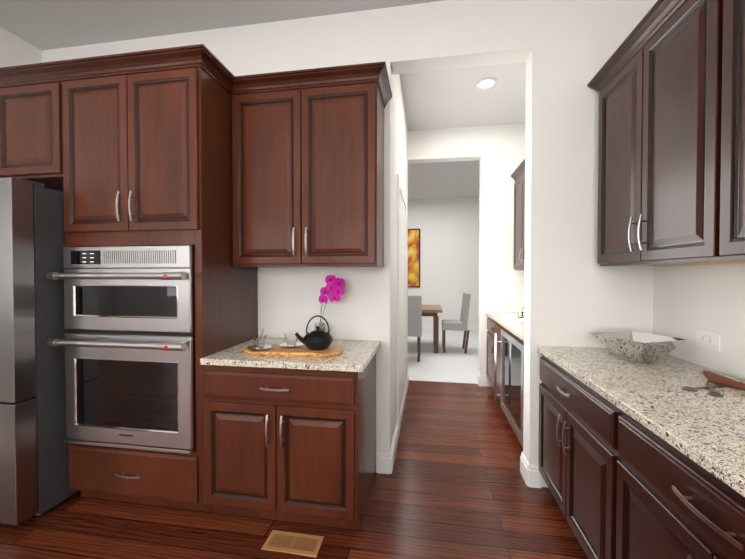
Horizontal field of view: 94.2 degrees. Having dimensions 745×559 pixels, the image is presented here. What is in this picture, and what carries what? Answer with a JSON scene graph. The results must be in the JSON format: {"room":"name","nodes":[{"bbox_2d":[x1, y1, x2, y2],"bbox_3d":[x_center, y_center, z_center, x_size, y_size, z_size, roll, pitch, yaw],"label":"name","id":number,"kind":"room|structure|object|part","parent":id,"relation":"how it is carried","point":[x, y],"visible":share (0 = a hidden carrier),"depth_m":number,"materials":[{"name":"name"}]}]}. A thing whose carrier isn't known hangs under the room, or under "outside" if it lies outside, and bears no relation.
{"room":"kitchen","nodes":[
{"label":"kitchen","id":0,"kind":"room"},
{"bbox_2d":[0,0,525,199],"bbox_3d":[-2.335,-1.908,2.555,10.900,0.100,13.200,0,1,9],"label":"ceiling","id":1,"kind":"structure","parent":0,"point":[447,98],"depth_m":2.64,"materials":[{"name":"white paint"}]},
{"bbox_2d":[408,198,478,203],"bbox_3d":[1.064,-1.903,8.507,5.800,0.090,0.060,0,1,9],"label":"crown molding","id":2,"kind":"structure","parent":1,"relation":"attached to","point":[458,200],"depth_m":8.36,"materials":[{"name":"white paint"}]},
{"bbox_2d":[476,78,496,89],"bbox_3d":[1.084,-1.862,3.297,0.196,0.010,0.196,0,1,9],"label":"recessed light","id":3,"kind":"object","parent":1,"relation":"in","point":[485,83],"visible":0.94,"depth_m":3.29,"materials":[{"name":"white"}]},
{"bbox_2d":[0,381,587,558],"bbox_3d":[-3.194,1.401,0.655,9.530,0.060,8.775,0,1,9],"label":"floor","id":4,"kind":"structure","parent":0,"point":[452,485],"depth_m":1.95,"materials":[{"name":"brown wood"}]},
{"bbox_2d":[0,177,79,524],"bbox_3d":[-2.262,0.399,2.284,0.913,1.895,0.941,0,1,9],"label":"refrigerator","id":5,"kind":"object","parent":4,"relation":"on","point":[34,464],"visible":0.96,"depth_m":1.89,"materials":[{"name":"grey metal"}]},
{"bbox_2d":[56,44,257,510],"bbox_3d":[-1.334,0.046,2.292,0.890,2.600,0.654,0,1,9],"label":"tall cabinet","id":6,"kind":"object","parent":4,"relation":"on","point":[146,137],"depth_m":1.97,"materials":[{"name":"brown wood"}]},
{"bbox_2d":[46,245,195,453],"bbox_3d":[-1.364,0.382,2.221,0.842,1.148,0.682,0,1,9],"label":"oven","id":7,"kind":"object","parent":6,"relation":"in","point":[128,341],"visible":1,"depth_m":1.96,"materials":[{"name":"silver metal"}]},
{"bbox_3d":[-1.402,-0.128,1.965,0.820,0.122,0.024,0,1,9],"label":"panel","id":8,"kind":"part","parent":7,"relation":"part of","materials":[{"name":"silver metal"}]},
{"bbox_3d":[-1.401,0.114,1.971,0.820,0.354,0.020,0,1,9],"label":"door steel","id":9,"kind":"part","parent":7,"relation":"part of","materials":[{"name":"silver metal"}]},
{"bbox_3d":[-1.401,0.627,1.978,0.820,0.624,0.020,0,1,9],"label":"door steel","id":10,"kind":"part","parent":7,"relation":"part of","materials":[{"name":"silver metal"}]},
{"bbox_3d":[-1.329,-1.213,2.253,2.856,0.082,0.689,0,1,9],"label":"crown moulding","id":11,"kind":"part","parent":6,"relation":"part of","materials":[{"name":"brown wood"}]},
{"bbox_2d":[196,356,375,529],"bbox_3d":[-0.460,0.906,2.163,0.879,0.884,0.653,0,1,9],"label":"base cabinet","id":12,"kind":"object","parent":4,"relation":"on","point":[296,445],"depth_m":1.85,"materials":[{"name":"brown wood"}]},
{"bbox_2d":[200,337,379,371],"bbox_3d":[-0.444,0.446,2.148,0.909,0.035,0.663,0,1,9],"label":"countertop","id":13,"kind":"structure","parent":12,"relation":"on","point":[356,353],"depth_m":1.92,"materials":[{"name":"beige stone"}]},
{"bbox_2d":[243,344,342,357],"bbox_3d":[-0.470,0.418,2.035,0.602,0.024,0.235,0,1,9],"label":"serving board","id":14,"kind":"object","parent":13,"relation":"on","point":[296,351],"visible":0.75,"depth_m":1.96,"materials":[{"name":"brown wood"}]},
{"bbox_2d":[247,329,271,349],"bbox_3d":[-0.660,0.344,2.018,0.140,0.122,0.140,0,1,9],"label":"glass cup","id":15,"kind":"object","parent":14,"relation":"on","point":[259,341],"visible":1,"depth_m":2.00,"materials":[{"name":"clear glass"}]},
{"bbox_2d":[280,332,302,346],"bbox_3d":[-0.490,0.364,2.097,0.140,0.080,0.140,0,1,9],"label":"glass cup","id":16,"kind":"object","parent":14,"relation":"on","point":[291,338],"visible":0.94,"depth_m":2.07,"materials":[{"name":"clear glass"}]},
{"bbox_2d":[295,315,332,349],"bbox_3d":[-0.343,0.308,2.042,0.219,0.194,0.178,0,1,9],"label":"teapot","id":17,"kind":"object","parent":14,"relation":"on","point":[317,339],"visible":1,"depth_m":1.99,"materials":[{"name":"black metal"}]},
{"bbox_2d":[315,275,344,330],"bbox_3d":[-0.293,0.197,2.321,0.214,0.457,0.072,0,1,23],"label":"orchid","id":18,"kind":"object","parent":13,"relation":"on","point":[335,286],"visible":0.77,"depth_m":2.30,"materials":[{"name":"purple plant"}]},
{"bbox_2d":[261,530,323,556],"bbox_3d":[-0.405,1.351,1.776,0.289,0.007,0.130,0,1,9],"label":"floor vent","id":19,"kind":"object","parent":4,"relation":"in","point":[295,543],"visible":1,"depth_m":1.77,"materials":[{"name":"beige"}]},
{"bbox_2d":[408,330,478,383],"bbox_3d":[0.750,1.308,6.624,6.000,0.066,4.275,0,1,9],"label":"floor carpet","id":20,"kind":"object","parent":4,"relation":"on","point":[453,363],"visible":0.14,"depth_m":5.59,"materials":[{"name":"white carpet"}]},
{"bbox_2d":[408,296,421,361],"bbox_3d":[0.557,0.770,5.615,0.494,1.040,0.472,0,1,9],"label":"dining chair","id":21,"kind":"object","parent":20,"relation":"on","point":[414,316],"visible":0.46,"depth_m":5.39,"materials":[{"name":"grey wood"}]},
{"bbox_2d":[422,305,441,352],"bbox_3d":[0.386,0.893,6.562,1.800,0.765,1.000,0,1,9],"label":"dining table","id":22,"kind":"object","parent":20,"relation":"on","point":[431,310],"visible":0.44,"depth_m":6.00,"materials":[{"name":"brown wood"}]},
{"bbox_2d":[442,292,470,353],"bbox_3d":[1.494,0.760,6.229,0.472,1.040,0.493,0,1,9],"label":"dining chair","id":23,"kind":"object","parent":20,"relation":"on","point":[461,324],"visible":1,"depth_m":6.00,"materials":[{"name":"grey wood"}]},
{"bbox_2d":[486,316,501,396],"bbox_3d":[1.653,0.881,3.763,0.657,0.886,0.915,0,1,9],"label":"base cabinet","id":24,"kind":"object","parent":4,"relation":"on","point":[496,322],"depth_m":3.89,"materials":[{"name":"brown wood"}]},
{"bbox_2d":[486,312,523,339],"bbox_3d":[1.569,0.429,3.273,0.667,0.035,1.896,0,1,9],"label":"countertop","id":25,"kind":"structure","parent":24,"relation":"on","point":[518,328],"depth_m":3.24,"materials":[{"name":"beige stone"}]},
{"bbox_2d":[501,306,523,322],"bbox_3d":[1.614,0.270,3.511,0.504,0.276,0.494,0,1,9],"label":"serving tray","id":26,"kind":"object","parent":25,"relation":"on","point":[518,317],"visible":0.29,"depth_m":3.43,"materials":[{"name":"white"}]},
{"bbox_2d":[494,329,523,446],"bbox_3d":[1.465,0.908,2.904,0.713,0.858,0.802,0,1,9],"label":"wine fridge","id":27,"kind":"object","parent":4,"relation":"on","point":[511,394],"visible":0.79,"depth_m":2.93,"materials":[{"name":"silver metal"}]},
{"bbox_3d":[1.202,0.851,3.323,0.060,0.670,0.020,0,1,9],"label":"handle","id":28,"kind":"part","parent":27,"relation":"part of","materials":[{"name":"silver metal"}]},
{"bbox_2d":[498,328,521,399],"bbox_3d":[1.512,0.894,2.899,0.657,0.886,0.837,0,1,9],"label":"base cabinet","id":29,"kind":"object","parent":4,"relation":"on","point":[499,329],"depth_m":3.47,"materials":[{"name":"brown wood"}]},
{"bbox_2d":[537,350,608,558],"bbox_3d":[1.323,0.912,1.732,0.657,0.885,0.929,0,1,9],"label":"base cabinet","id":30,"kind":"object","parent":4,"relation":"on","point":[574,416],"depth_m":1.66,"materials":[{"name":"brown wood"}]},
{"bbox_2d":[609,402,744,558],"bbox_3d":[1.174,0.926,0.820,0.657,0.885,0.920,0,1,9],"label":"base cabinet","id":31,"kind":"object","parent":4,"relation":"on","point":[643,460],"depth_m":1.05,"materials":[{"name":"brown wood"}]},
{"bbox_2d":[537,346,744,489],"bbox_3d":[1.169,0.466,0.808,0.667,0.035,2.790,0,1,9],"label":"countertop","id":32,"kind":"structure","parent":31,"relation":"on","point":[711,428],"depth_m":1.28,"materials":[{"name":"beige stone"}]},
{"bbox_2d":[591,331,687,362],"bbox_3d":[1.422,0.368,1.862,0.300,0.128,0.300,0,1,-15],"label":"bowl","id":33,"kind":"object","parent":32,"relation":"on","point":[636,346],"visible":1,"depth_m":1.82,"materials":[{"name":"grey stone"}]},
{"bbox_2d":[681,369,744,396],"bbox_3d":[1.382,0.423,1.454,0.262,0.030,0.328,0,1,9],"label":"tongs","id":34,"kind":"object","parent":32,"relation":"on","point":[718,379],"visible":0.98,"depth_m":1.40,"materials":[{"name":"brown wood"}]},
{"bbox_2d":[24,0,655,487],"bbox_3d":[-0.549,-0.258,2.568,4.590,3.200,0.150,0,1,9],"label":"wall","id":35,"kind":"structure","parent":0,"point":[562,288],"depth_m":2.38,"materials":[{"name":"white paint"}]},
{"bbox_2d":[0,61,59,189],"bbox_3d":[-2.247,-0.936,2.425,0.959,0.640,0.653,0,1,9],"label":"upper cabinet","id":36,"kind":"object","parent":35,"relation":"attached to","point":[29,93],"depth_m":2.06,"materials":[{"name":"brown wood"}]},
{"bbox_2d":[232,62,387,267],"bbox_3d":[-0.408,-0.669,2.285,0.934,1.171,0.348,0,1,9],"label":"upper cabinet","id":37,"kind":"object","parent":35,"relation":"attached to","point":[236,182],"depth_m":2.11,"materials":[{"name":"brown wood"}]},
{"bbox_2d":[396,174,406,438],"bbox_3d":[0.290,0.225,3.376,0.018,2.210,1.000,0,1,9],"label":"door frame","id":38,"kind":"structure","parent":35,"relation":"attached to","point":[401,280],"depth_m":3.26,"materials":[{"name":"white"}]},
{"bbox_2d":[408,229,419,286],"bbox_3d":[0.552,-0.529,8.623,1.260,1.440,0.037,0,1,9],"label":"framed painting","id":39,"kind":"object","parent":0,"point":[413,257],"visible":0.32,"depth_m":8.53,"materials":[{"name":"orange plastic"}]},
{"bbox_2d":[422,324,478,330],"bbox_3d":[1.067,1.181,8.576,5.800,0.140,0.016,0,1,9],"label":"baseboard","id":40,"kind":"structure","parent":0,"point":[424,327],"depth_m":8.47,"materials":[{"name":"white"}]},
{"bbox_2d":[477,371,487,383],"bbox_3d":[2.291,1.246,4.291,1.930,0.140,0.016,0,1,9],"label":"baseboard","id":41,"kind":"structure","parent":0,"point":[480,378],"depth_m":4.27,"materials":[{"name":"white"}]},
{"bbox_2d":[511,159,524,269],"bbox_3d":[1.783,-0.678,3.687,0.384,1.146,0.976,0,1,9],"label":"wall cabinet","id":42,"kind":"object","parent":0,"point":[518,175],"visible":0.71,"depth_m":3.92,"materials":[{"name":"brown wood"}]},
{"bbox_3d":[1.783,-1.210,3.679,0.384,0.082,0.976,0,1,9],"label":"crown moulding","id":43,"kind":"part","parent":42,"relation":"part of","materials":[{"name":"brown wood"}]},
{"bbox_2d":[652,0,744,379],"bbox_3d":[1.444,-0.218,-0.070,0.150,3.200,8.820,0,1,9],"label":"wall","id":44,"kind":"structure","parent":0,"point":[711,297],"depth_m":1.74,"materials":[{"name":"white paint"}]},
{"bbox_2d":[596,0,711,265],"bbox_3d":[1.468,-0.642,1.639,0.348,1.136,0.894,0,1,9],"label":"upper cabinet","id":45,"kind":"object","parent":44,"relation":"attached to","point":[667,81],"depth_m":1.55,"materials":[{"name":"brown wood"}]},
{"bbox_3d":[1.308,-1.156,0.759,0.384,0.082,2.781,0,1,9],"label":"crown moulding","id":46,"kind":"part","parent":45,"relation":"part of","materials":[{"name":"brown wood"}]},
{"bbox_2d":[696,328,719,351],"bbox_3d":[1.651,0.295,1.707,0.009,0.090,0.140,0,1,9],"label":"wall outlet","id":47,"kind":"object","parent":44,"relation":"attached to","point":[707,339],"visible":1,"depth_m":1.70,"materials":[{"name":"white plastic"}]},
{"bbox_2d":[708,0,744,263],"bbox_3d":[1.323,-0.628,0.746,0.348,1.136,0.916,0,1,9],"label":"upper cabinet","id":48,"kind":"object","parent":44,"relation":"attached to","point":[726,133],"depth_m":1.19,"materials":[{"name":"brown wood"}]}
]}

